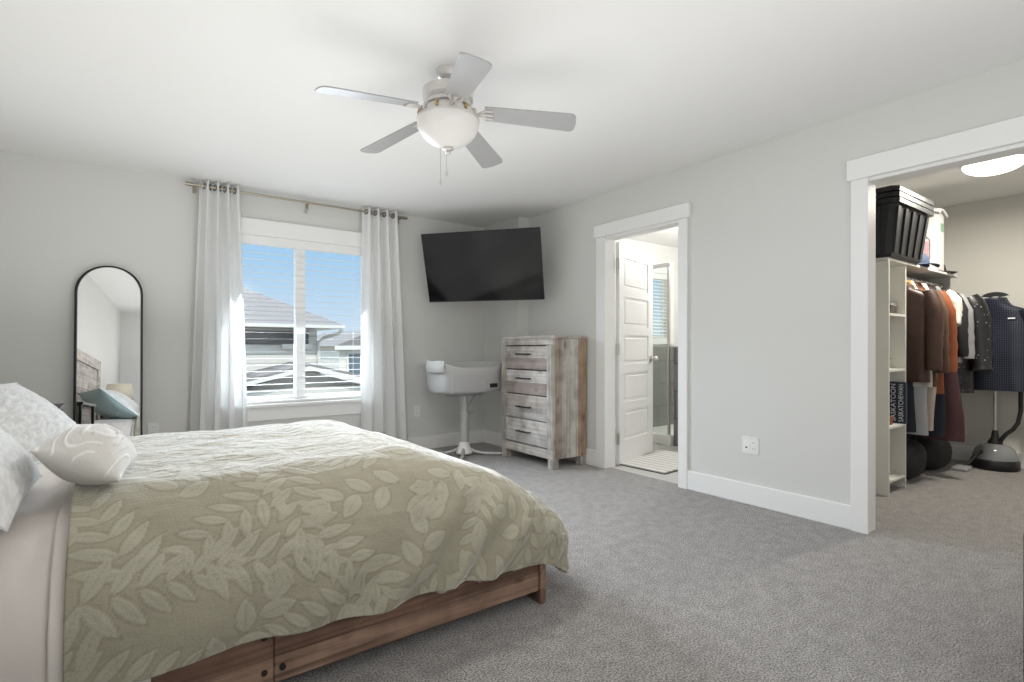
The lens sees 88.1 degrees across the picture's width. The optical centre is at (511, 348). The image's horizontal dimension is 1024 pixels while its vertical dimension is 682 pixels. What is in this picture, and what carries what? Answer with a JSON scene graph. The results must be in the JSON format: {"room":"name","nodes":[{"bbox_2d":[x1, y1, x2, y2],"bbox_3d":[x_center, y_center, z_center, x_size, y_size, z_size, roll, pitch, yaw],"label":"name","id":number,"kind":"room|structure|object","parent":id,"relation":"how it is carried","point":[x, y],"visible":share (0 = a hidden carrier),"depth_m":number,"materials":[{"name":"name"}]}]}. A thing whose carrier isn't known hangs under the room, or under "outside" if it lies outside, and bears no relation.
{"room":"bedroom","nodes":[
{"label":"bedroom","id":0,"kind":"room"},
{"bbox_2d":[0,150,483,437],"bbox_3d":[-1.971,-0.153,4.914,4.490,2.440,0.150,0,0,-36],"label":"wall","id":1,"kind":"structure","parent":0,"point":[61,220],"depth_m":4.15,"materials":[{"name":"white paint"}]},
{"bbox_2d":[147,422,157,433],"bbox_3d":[-2.834,0.647,4.181,0.072,0.116,0.008,0,0,-36],"label":"wall outlet","id":2,"kind":"object","parent":1,"relation":"attached to","point":[152,428],"visible":0.77,"depth_m":4.18,"materials":[{"name":"white plastic"}]},
{"bbox_2d":[185,181,407,223],"bbox_3d":[-1.861,-1.310,4.832,1.920,0.075,0.111,0,0,-36],"label":"curtain rod","id":3,"kind":"object","parent":1,"relation":"attached to","point":[192,184],"visible":0.94,"depth_m":4.70,"materials":[{"name":"silver metal"}]},
{"bbox_2d":[190,179,247,430],"bbox_3d":[-2.413,-0.161,4.376,0.448,2.417,0.117,0,0,-36],"label":"curtain","id":4,"kind":"object","parent":3,"relation":"hanging from","point":[219,389],"visible":0.85,"depth_m":4.37,"materials":[{"name":"fabric"}]},
{"bbox_2d":[361,206,407,440],"bbox_3d":[-1.230,-0.161,5.243,0.505,2.417,0.113,0,0,-36],"label":"curtain","id":5,"kind":"object","parent":3,"relation":"hanging from","point":[383,383],"visible":0.91,"depth_m":5.22,"materials":[{"name":"fabric"}]},
{"bbox_2d":[241,217,361,421],"bbox_3d":[-1.952,-0.243,4.872,1.570,1.760,0.160,0,0,-36],"label":"window","id":6,"kind":"structure","parent":1,"relation":"attached to","point":[250,226],"depth_m":4.87,"materials":[{"name":"white wood"}]},
{"bbox_2d":[241,234,361,403],"bbox_3d":[-1.945,-0.250,4.862,1.302,1.466,0.060,0,0,-36],"label":"window blind","id":7,"kind":"object","parent":1,"relation":"attached to","point":[246,239],"visible":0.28,"depth_m":4.85,"materials":[{"name":"white plastic"}]},
{"bbox_2d":[414,405,419,416],"bbox_3d":[-0.994,0.657,5.535,0.072,0.116,0.008,0,0,-36],"label":"wall outlet","id":8,"kind":"object","parent":1,"relation":"attached to","point":[416,408],"visible":1,"depth_m":5.54,"materials":[{"name":"white plastic"}]},
{"bbox_2d":[408,429,483,448],"bbox_3d":[-1.974,0.996,4.809,4.120,0.142,0.016,0,0,-36],"label":"baseboard","id":9,"kind":"structure","parent":1,"relation":"attached to","point":[475,436],"depth_m":5.71,"materials":[{"name":"white wood"}]},
{"bbox_2d":[484,216,528,444],"bbox_3d":[-0.072,-0.153,5.814,0.135,2.440,0.651,0,0,-36],"label":"wall","id":10,"kind":"structure","parent":0,"point":[507,318],"depth_m":5.79,"materials":[{"name":"white paint"}]},
{"bbox_2d":[421,227,544,301],"bbox_3d":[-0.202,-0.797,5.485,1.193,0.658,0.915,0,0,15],"label":"television","id":11,"kind":"object","parent":10,"relation":"attached to","point":[499,264],"visible":1,"depth_m":5.13,"materials":[{"name":"black plastic"}]},
{"bbox_2d":[484,430,501,446],"bbox_3d":[-0.124,0.996,5.756,0.016,0.142,0.651,0,0,-36],"label":"baseboard","id":12,"kind":"structure","parent":10,"relation":"attached to","point":[495,438],"depth_m":5.85,"materials":[{"name":"white"}]},
{"bbox_2d":[0,0,1023,247],"bbox_3d":[0.936,-1.423,3.452,7.600,0.100,5.951,0,0,-36],"label":"ceiling","id":13,"kind":"structure","parent":0,"point":[223,91],"depth_m":2.69,"materials":[{"name":"white paint"}]},
{"bbox_2d":[315,52,575,184],"bbox_3d":[-0.355,-1.090,2.602,1.176,0.565,1.220,0,0,-36],"label":"ceiling fan","id":14,"kind":"object","parent":13,"relation":"hanging from","point":[446,119],"visible":1,"depth_m":2.54,"materials":[{"name":"white metal"}]},
{"bbox_2d":[959,153,1023,175],"bbox_3d":[3.521,-1.324,3.870,0.385,0.098,0.385,0,0,-36],"label":"ceiling light","id":15,"kind":"object","parent":13,"relation":"attached to","point":[1006,164],"visible":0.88,"depth_m":3.80,"materials":[{"name":"white glass"}]},
{"bbox_2d":[615,238,677,422],"bbox_3d":[1.377,-0.153,6.675,2.990,2.440,0.120,0,0,-36],"label":"wall","id":16,"kind":"structure","parent":0,"point":[662,254],"depth_m":7.10,"materials":[{"name":"white paint"}]},
{"bbox_2d":[653,267,673,343],"bbox_3d":[1.879,-0.573,7.013,0.700,1.040,0.130,0,0,-36],"label":"window","id":17,"kind":"structure","parent":16,"relation":"in","point":[663,270],"depth_m":7.15,"materials":[{"name":"white"}]},
{"bbox_2d":[653,273,666,337],"bbox_3d":[1.882,-0.566,7.009,0.492,0.854,0.060,0,0,-36],"label":"window blind","id":18,"kind":"object","parent":17,"relation":"attached to","point":[660,277],"visible":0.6,"depth_m":7.06,"materials":[{"name":"white plastic"}]},
{"bbox_2d":[653,346,677,426],"bbox_3d":[1.906,0.522,6.977,1.540,1.090,0.020,0,0,-36],"label":"tile","id":19,"kind":"structure","parent":16,"relation":"attached to","point":[659,367],"depth_m":7.03,"materials":[{"name":"grey tile"}]},
{"bbox_2d":[278,436,1023,681],"bbox_3d":[0.936,1.127,3.452,7.600,0.120,5.951,0,0,-36],"label":"floor","id":20,"kind":"structure","parent":0,"point":[664,581],"depth_m":2.28,"materials":[{"name":"carpet"}]},
{"bbox_2d":[53,403,64,410],"bbox_3d":[-2.989,0.715,3.146,0.475,0.705,0.490,0,0,-36],"label":"nightstand","id":21,"kind":"object","parent":20,"relation":"on","point":[60,406],"visible":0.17,"depth_m":3.35,"materials":[{"name":"grey metal"}]},
{"bbox_2d":[73,266,142,436],"bbox_3d":[-3.000,0.218,3.943,0.410,1.676,0.145,0,0,-32],"label":"mirror","id":22,"kind":"object","parent":20,"relation":"on","point":[107,303],"visible":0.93,"depth_m":3.95,"materials":[{"name":"clear mirror"}]},
{"bbox_2d":[151,564,545,681],"bbox_3d":[-1.228,0.382,2.246,2.175,1.370,1.767,0,0,-36],"label":"bed","id":23,"kind":"object","parent":20,"relation":"on","point":[277,658],"visible":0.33,"depth_m":1.74,"materials":[{"name":"brown wood"}]},
{"bbox_2d":[376,432,500,476],"bbox_3d":[-1.227,0.667,2.254,2.025,0.289,1.485,0,0,-36],"label":"mattress","id":24,"kind":"object","parent":23,"relation":"on","point":[439,453],"visible":0.09,"depth_m":2.48,"materials":[{"name":"white fabric"}]},
{"bbox_2d":[0,463,150,681],"bbox_3d":[-1.748,0.707,1.869,0.723,0.506,1.744,0,0,-36],"label":"sheet","id":25,"kind":"object","parent":24,"relation":"on","point":[33,551],"visible":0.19,"depth_m":1.31,"materials":[{"name":"grey fabric"}]},
{"bbox_2d":[0,427,42,532],"bbox_3d":[-1.557,0.271,1.437,0.376,0.361,0.700,0,0,-36],"label":"sham pillow","id":26,"kind":"object","parent":25,"relation":"on","point":[19,472],"visible":1,"depth_m":1.44,"materials":[{"name":"fabric"}]},
{"bbox_2d":[0,382,76,463],"bbox_3d":[-2.087,0.317,2.184,0.358,0.326,0.667,0,0,-11],"label":"sham pillow","id":27,"kind":"object","parent":25,"relation":"on","point":[28,417],"visible":0.54,"depth_m":2.19,"materials":[{"name":"fabric"}]},
{"bbox_2d":[63,420,568,681],"bbox_3d":[-0.891,0.686,2.503,1.766,0.572,1.825,0,0,-36],"label":"duvet","id":28,"kind":"object","parent":24,"relation":"on","point":[208,543],"visible":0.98,"depth_m":1.67,"materials":[{"name":"beige fabric"}]},
{"bbox_2d":[30,423,137,485],"bbox_3d":[-1.332,0.330,1.679,0.206,0.184,0.430,0,0,-29],"label":"accent pillow","id":29,"kind":"object","parent":28,"relation":"on","point":[81,454],"visible":1,"depth_m":1.54,"materials":[{"name":"fabric"}]},
{"bbox_2d":[426,360,501,459],"bbox_3d":[-0.488,0.591,5.270,0.737,0.950,0.651,0,0,-39],"label":"bassinet","id":30,"kind":"object","parent":20,"relation":"on","point":[463,379],"visible":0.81,"depth_m":5.13,"materials":[{"name":"plastic"}]},
{"bbox_2d":[441,392,485,395],"bbox_3d":[-0.477,0.449,5.280,0.540,0.036,0.300,0,0,-39],"label":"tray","id":31,"kind":"object","parent":30,"relation":"on","point":[479,393],"depth_m":5.15,"materials":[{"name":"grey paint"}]},
{"bbox_2d":[427,371,499,393],"bbox_3d":[-0.477,0.314,5.280,0.690,0.237,0.470,0,0,-39],"label":"basket","id":32,"kind":"object","parent":30,"relation":"on","point":[443,382],"depth_m":5.05,"materials":[{"name":"fabric"}]},
{"bbox_2d":[502,335,585,469],"bbox_3d":[0.279,0.477,5.048,0.442,1.180,0.775,0,0,-36],"label":"dresser","id":33,"kind":"object","parent":20,"relation":"on","point":[544,377],"visible":1,"depth_m":4.81,"materials":[{"name":"brown wood"}]},
{"bbox_2d":[615,262,673,445],"bbox_3d":[2.118,0.062,6.587,1.620,2.010,0.856,0,0,-36],"label":"shower enclosure","id":34,"kind":"object","parent":20,"relation":"on","point":[663,435],"visible":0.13,"depth_m":5.85,"materials":[{"name":"white plastic"}]},
{"bbox_2d":[615,451,677,474],"bbox_3d":[1.441,1.058,4.959,0.860,0.018,0.560,0,0,-40],"label":"bath mat","id":35,"kind":"object","parent":20,"relation":"on","point":[665,462],"visible":0.53,"depth_m":4.86,"materials":[{"name":"white fabric"}]},
{"bbox_2d":[876,260,905,496],"bbox_3d":[2.740,0.217,4.092,0.396,1.700,0.423,0,0,-36],"label":"shelving unit","id":36,"kind":"object","parent":20,"relation":"on","point":[890,281],"visible":0.41,"depth_m":3.87,"materials":[{"name":"white wood"}]},
{"bbox_2d":[890,303,897,313],"bbox_3d":[2.918,-0.300,4.066,0.070,0.089,0.070,0,0,-36],"label":"jar","id":37,"kind":"object","parent":36,"relation":"on","point":[893,306],"visible":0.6,"depth_m":4.04,"materials":[{"name":"brown glass"}]},
{"bbox_2d":[890,313,904,317],"bbox_3d":[2.736,-0.247,4.098,0.360,0.018,0.408,0,0,-36],"label":"shelf","id":38,"kind":"object","parent":36,"relation":"attached to","point":[900,315],"depth_m":3.98,"materials":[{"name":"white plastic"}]},
{"bbox_2d":[890,368,904,371],"bbox_3d":[2.736,0.165,4.098,0.360,0.018,0.408,0,0,-36],"label":"shelf","id":39,"kind":"object","parent":36,"relation":"attached to","point":[891,369],"depth_m":3.99,"materials":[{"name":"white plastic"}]},
{"bbox_2d":[890,423,904,428],"bbox_3d":[2.736,0.583,4.098,0.360,0.018,0.408,0,0,-36],"label":"shelf","id":40,"kind":"object","parent":36,"relation":"attached to","point":[895,425],"depth_m":3.98,"materials":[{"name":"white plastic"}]},
{"bbox_2d":[890,473,904,482],"bbox_3d":[2.736,0.976,4.098,0.360,0.018,0.408,0,0,-36],"label":"shelf","id":41,"kind":"object","parent":36,"relation":"attached to","point":[894,477],"depth_m":4.00,"materials":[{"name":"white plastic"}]},
{"bbox_2d":[890,381,906,423],"bbox_3d":[2.958,0.416,4.063,0.035,0.315,0.117,0,0,-36],"label":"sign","id":42,"kind":"object","parent":36,"relation":"on","point":[898,390],"visible":0.93,"depth_m":4.04,"materials":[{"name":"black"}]},
{"bbox_2d":[906,434,926,478],"bbox_3d":[3.162,0.861,4.375,0.540,0.412,0.400,0,0,-39],"label":"duffel bag","id":43,"kind":"object","parent":20,"relation":"on","point":[916,458],"visible":0.39,"depth_m":4.17,"materials":[{"name":"black fabric"}]},
{"bbox_2d":[906,436,951,469],"bbox_3d":[3.635,0.879,4.711,0.520,0.376,0.400,0,0,-31],"label":"duffel bag","id":44,"kind":"object","parent":20,"relation":"on","point":[938,452],"visible":0.37,"depth_m":4.51,"materials":[{"name":"black fabric"}]},
{"bbox_2d":[951,292,1022,471],"bbox_3d":[4.151,0.285,4.706,0.604,1.565,0.331,0,0,2],"label":"steamer","id":45,"kind":"object","parent":20,"relation":"on","point":[993,455],"visible":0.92,"depth_m":4.62,"materials":[{"name":"black plastic"}]},
{"bbox_2d":[987,430,1002,443],"bbox_3d":[4.288,0.787,4.701,0.104,0.120,0.104,0,0,-36],"label":"socket","id":46,"kind":"object","parent":45,"relation":"attached to","point":[994,439],"depth_m":4.68,"materials":[{"name":"black plastic"}]},
{"bbox_2d":[974,297,1023,391],"bbox_3d":[4.287,-0.035,4.646,0.196,0.815,0.572,0,0,-36],"label":"jacket","id":47,"kind":"object","parent":45,"relation":"hanging from","point":[1007,374],"visible":0.51,"depth_m":4.58,"materials":[{"name":"blue fabric"}]},
{"bbox_2d":[1023,534,1023,681],"bbox_3d":[1.829,0.772,1.563,0.700,0.590,0.350,0,0,-36],"label":"wooden bench","id":48,"kind":"object","parent":20,"relation":"on","point":[1023,534],"visible":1,"depth_m":1.50,"materials":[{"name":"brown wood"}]},
{"bbox_2d":[674,347,677,445],"bbox_3d":[2.075,0.530,5.481,0.120,1.075,0.870,0,0,-36],"label":"wall","id":49,"kind":"structure","parent":0,"point":[675,348],"depth_m":5.77,"materials":[{"name":"grey tile"}]},
{"bbox_2d":[529,60,1023,504],"bbox_3d":[1.495,-0.153,3.894,0.115,2.440,5.601,0,0,-36],"label":"wall","id":50,"kind":"structure","parent":0,"point":[769,223],"depth_m":3.51,"materials":[{"name":"white paint"}]},
{"bbox_2d":[538,446,595,465],"bbox_3d":[0.472,0.996,5.175,0.016,0.142,0.991,0,0,-36],"label":"baseboard","id":51,"kind":"structure","parent":50,"relation":"attached to","point":[590,454],"depth_m":4.84,"materials":[{"name":"white wood"}]},
{"bbox_2d":[594,202,690,488],"bbox_3d":[1.091,-0.015,4.418,0.153,2.165,0.994,0,0,-36],"label":"door frame","id":52,"kind":"structure","parent":50,"relation":"in","point":[605,235],"depth_m":4.68,"materials":[{"name":"white wood"}]},
{"bbox_2d":[616,242,657,464],"bbox_3d":[1.174,0.046,5.084,0.207,2.018,0.809,0,0,38],"label":"door","id":53,"kind":"structure","parent":52,"relation":"attached to","point":[634,266],"depth_m":5.05,"materials":[{"name":"white painted wood"},{"name":"brushed nickel"}]},
{"bbox_2d":[742,436,758,454],"bbox_3d":[1.624,0.665,3.614,0.010,0.116,0.120,0,0,-36],"label":"wall outlet","id":54,"kind":"object","parent":50,"relation":"attached to","point":[750,445],"visible":1,"depth_m":3.61,"materials":[{"name":"white plastic"}]},
{"bbox_2d":[687,470,850,529],"bbox_3d":[1.661,0.996,3.558,0.016,0.142,1.117,0,0,-36],"label":"baseboard","id":55,"kind":"structure","parent":50,"relation":"attached to","point":[807,507],"depth_m":3.47,"materials":[{"name":"white wood"}]},
{"bbox_2d":[847,115,1023,534],"bbox_3d":[2.568,-0.015,2.411,0.153,2.165,1.840,0,0,-36],"label":"door frame","id":56,"kind":"structure","parent":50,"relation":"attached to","point":[1005,138],"depth_m":3.05,"materials":[{"name":"white wood"}]},
{"bbox_2d":[941,193,1023,451],"bbox_3d":[4.820,-0.153,4.416,0.120,2.440,2.500,0,0,-36],"label":"wall","id":57,"kind":"structure","parent":0,"point":[984,239],"depth_m":4.89,"materials":[{"name":"white paint"}]},
{"bbox_2d":[951,444,1023,468],"bbox_3d":[4.785,0.996,4.350,0.016,0.142,2.435,0,0,-36],"label":"baseboard","id":58,"kind":"structure","parent":57,"relation":"attached to","point":[959,452],"depth_m":5.01,"materials":[{"name":"white"}]},
{"bbox_3d":[2.895,-0.153,4.511,2.870,2.440,0.065,0,0,-36],"label":"wall","id":59,"kind":"structure","parent":0,"visible":0},
{"bbox_2d":[876,253,957,290],"bbox_3d":[3.267,-0.583,4.393,1.630,0.401,0.562,0,0,-36],"label":"closet shelf","id":60,"kind":"object","parent":59,"relation":"attached to","point":[913,270],"depth_m":4.44,"materials":[{"name":"white wood"}]},
{"bbox_2d":[876,196,933,263],"bbox_3d":[2.859,-0.858,4.078,0.804,0.404,0.440,0,0,-36],"label":"storage tote","id":61,"kind":"object","parent":60,"relation":"on","point":[901,224],"visible":0.46,"depth_m":3.82,"materials":[{"name":"black plastic"}]},
{"bbox_2d":[876,191,933,210],"bbox_3d":[2.859,-0.898,4.078,0.804,0.404,0.440,0,0,-36],"label":"storage tote","id":62,"kind":"object","parent":61,"relation":"in","point":[890,193],"visible":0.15,"depth_m":3.77,"materials":[{"name":"black"}]},
{"bbox_2d":[876,185,933,205],"bbox_3d":[2.859,-0.938,4.078,0.804,0.404,0.440,0,0,-36],"label":"storage tote","id":63,"kind":"object","parent":62,"relation":"in","point":[891,187],"visible":0.17,"depth_m":3.77,"materials":[{"name":"black plastic"}]},
{"bbox_2d":[906,277,943,287],"bbox_3d":[3.427,-0.563,4.471,1.160,0.056,0.056,0,0,-36],"label":"closet rod","id":64,"kind":"object","parent":60,"relation":"attached to","point":[924,282],"visible":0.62,"depth_m":4.60,"materials":[{"name":"silver metal"}]},
{"bbox_3d":[3.548,-0.506,4.560,0.016,0.172,0.383,0,0,-36],"label":"hanger","id":65,"kind":"object","parent":64,"relation":"hanging from","visible":0},
{"bbox_2d":[927,285,968,356],"bbox_3d":[3.564,-0.205,4.527,0.190,0.655,0.545,0,0,-36],"label":"cardigan","id":66,"kind":"object","parent":65,"relation":"hanging from","point":[962,330],"visible":0.09,"depth_m":4.29,"materials":[{"name":"black fabric"}]},
{"bbox_3d":[3.330,-0.506,4.400,0.016,0.171,0.346,0,0,-36],"label":"hanger","id":67,"kind":"object","parent":64,"relation":"hanging from","visible":0},
{"bbox_2d":[923,386,945,436],"bbox_3d":[3.374,0.137,4.341,0.071,1.150,0.310,0,0,-36],"label":"trousers","id":68,"kind":"object","parent":67,"relation":"hanging from","point":[940,405],"visible":0.12,"depth_m":4.24,"materials":[{"name":"grey fabric"}]},
{"bbox_3d":[3.451,-0.506,4.489,0.016,0.172,0.367,0,0,-36],"label":"hanger","id":69,"kind":"object","parent":64,"relation":"hanging from","visible":0},
{"bbox_2d":[906,286,964,441],"bbox_3d":[3.470,0.118,4.465,0.161,1.268,0.546,0,0,-36],"label":"dress","id":70,"kind":"object","parent":69,"relation":"hanging from","point":[955,420],"visible":0.16,"depth_m":4.27,"materials":[{"name":"red fabric"}]},
{"bbox_3d":[3.076,-0.506,4.213,0.016,0.171,0.342,0,0,-36],"label":"hanger","id":71,"kind":"object","parent":64,"relation":"hanging from","visible":0},
{"bbox_2d":[906,280,944,382],"bbox_3d":[3.092,-0.135,4.184,0.213,0.795,0.524,0,0,-36],"label":"leather jacket","id":72,"kind":"object","parent":71,"relation":"hanging from","point":[925,311],"visible":0.38,"depth_m":4.04,"materials":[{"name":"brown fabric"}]},
{"bbox_3d":[3.274,-0.506,4.358,0.016,0.172,0.375,0,0,-36],"label":"hanger","id":73,"kind":"object","parent":64,"relation":"hanging from","visible":0},
{"bbox_2d":[917,282,957,393],"bbox_3d":[3.293,-0.085,4.328,0.184,0.895,0.554,0,0,-36],"label":"coat","id":74,"kind":"object","parent":73,"relation":"hanging from","point":[953,344],"visible":0.15,"depth_m":4.10,"materials":[{"name":"rust-coloured wool cloth"}]},
{"bbox_3d":[3.121,-0.506,4.246,0.016,0.171,0.346,0,0,-36],"label":"hanger","id":75,"kind":"object","parent":64,"relation":"hanging from","visible":0},
{"bbox_2d":[906,382,915,431],"bbox_3d":[3.106,0.112,4.266,0.071,1.100,0.268,0,0,-36],"label":"trousers","id":76,"kind":"object","parent":75,"relation":"hanging from","point":[911,419],"visible":0.12,"depth_m":4.18,"materials":[{"name":"grey fabric"}]},
{"bbox_3d":[3.157,-0.506,4.272,0.016,0.171,0.346,0,0,-36],"label":"hanger","id":77,"kind":"object","parent":64,"relation":"hanging from","visible":0},
{"bbox_2d":[906,387,928,435],"bbox_3d":[3.182,0.122,4.239,0.071,1.120,0.274,0,0,-36],"label":"trousers","id":78,"kind":"object","parent":77,"relation":"hanging from","point":[920,393],"visible":0.16,"depth_m":4.16,"materials":[{"name":"grey fabric"}]},
{"bbox_3d":[3.374,-0.506,4.432,0.016,0.172,0.367,0,0,-36],"label":"hanger","id":79,"kind":"object","parent":64,"relation":"hanging from","visible":0},
{"bbox_2d":[921,283,962,326],"bbox_3d":[3.395,-0.215,4.404,0.178,0.635,0.550,0,0,-36],"label":"blouse","id":80,"kind":"object","parent":79,"relation":"hanging from","point":[956,299],"visible":0.05,"depth_m":4.19,"materials":[{"name":"white fabric"}]},
{"bbox_2d":[923,212,943,270],"bbox_3d":[3.541,-0.901,4.590,0.156,0.490,0.292,0,0,-36],"label":"game box","id":81,"kind":"object","parent":60,"relation":"on","point":[934,242],"visible":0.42,"depth_m":4.46,"materials":[{"name":"white cardboard"}]},
{"bbox_2d":[923,241,928,256],"bbox_3d":[3.489,-0.836,4.535,0.002,0.140,0.130,0,0,-36],"label":"print","id":82,"kind":"object","parent":81,"relation":"attached to","point":[926,247],"depth_m":4.49,"materials":[{"name":"red"}]},
{"bbox_2d":[933,208,948,217],"bbox_3d":[3.542,-1.147,4.593,0.200,0.082,0.340,0,0,-36],"label":"cloth","id":83,"kind":"object","parent":81,"relation":"on","point":[936,210],"visible":0.16,"depth_m":4.44,"materials":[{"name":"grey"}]},
{"label":"outside","id":84,"kind":"structure","parent":0,"visible":0},
{"bbox_3d":[-16.190,4.117,47.309,90.000,0.100,84.600,0,0,-36],"label":"ground","id":85,"kind":"structure","parent":84,"visible":0},
{"bbox_2d":[243,287,344,373],"bbox_3d":[-8.236,1.067,11.302,7.030,6.000,7.030,0,0,-36],"label":"house","id":86,"kind":"structure","parent":85,"relation":"on","point":[260,341],"depth_m":10.28,"materials":[{"name":"beige"}]},
{"bbox_2d":[246,362,360,396],"bbox_3d":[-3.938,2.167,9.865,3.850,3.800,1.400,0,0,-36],"label":"fence","id":87,"kind":"object","parent":85,"relation":"on","point":[312,384],"visible":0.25,"depth_m":9.43,"materials":[{"name":"white"}]},
{"bbox_2d":[317,331,360,383],"bbox_3d":[-8.359,1.617,26.713,3.600,4.900,7.660,0,0,-36],"label":"house","id":88,"kind":"structure","parent":85,"relation":"on","point":[335,357],"depth_m":23.43,"materials":[{"name":"beige"}]},
{"bbox_3d":[3.644,-0.506,4.631,0.016,0.172,0.383,0,0,-36],"label":"hanger","id":89,"kind":"object","parent":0,"visible":0},
{"bbox_2d":[935,286,974,362],"bbox_3d":[3.663,-0.205,4.599,0.186,0.655,0.555,0,0,-36],"label":"hoodie","id":90,"kind":"object","parent":89,"relation":"hanging from","point":[971,340],"visible":0.09,"depth_m":4.37,"materials":[{"name":"grey fabric"}]},
{"bbox_3d":[3.765,-0.506,4.720,0.016,0.172,0.448,0,0,-36],"label":"hanger","id":91,"kind":"object","parent":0,"visible":0},
{"bbox_2d":[940,287,992,392],"bbox_3d":[3.793,-0.075,4.683,0.302,0.915,0.713,0,0,-36],"label":"puffer jacket","id":92,"kind":"object","parent":91,"relation":"hanging from","point":[982,362],"visible":0.2,"depth_m":4.42,"materials":[{"name":"black fabric"}]},
{"bbox_3d":[3.185,-0.506,4.293,0.016,0.171,0.350,0,0,-36],"label":"hanger","id":93,"kind":"object","parent":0,"visible":0},
{"bbox_2d":[911,281,932,386],"bbox_3d":[3.137,-0.115,4.237,0.178,0.835,0.333,0,0,-13],"label":"shirt","id":94,"kind":"object","parent":93,"relation":"hanging from","point":[915,384],"visible":0.06,"depth_m":4.13,"materials":[{"name":"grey fabric"}]},
{"bbox_2d":[913,281,949,386],"bbox_3d":[3.200,-0.115,4.262,0.192,0.835,0.526,0,0,-36],"label":"jacket","id":95,"kind":"object","parent":93,"relation":"hanging from","point":[946,362],"visible":0.15,"depth_m":4.03,"materials":[{"name":"brown fabric"}]},
{"bbox_3d":[3.221,-0.506,4.320,0.016,0.171,0.346,0,0,-36],"label":"hanger","id":96,"kind":"object","parent":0,"visible":0},
{"bbox_2d":[927,387,936,430],"bbox_3d":[3.259,0.107,4.269,0.071,1.090,0.269,0,0,-36],"label":"trousers","id":97,"kind":"object","parent":96,"relation":"hanging from","point":[931,391],"visible":0.09,"depth_m":4.17,"materials":[{"name":"beige fabric"}]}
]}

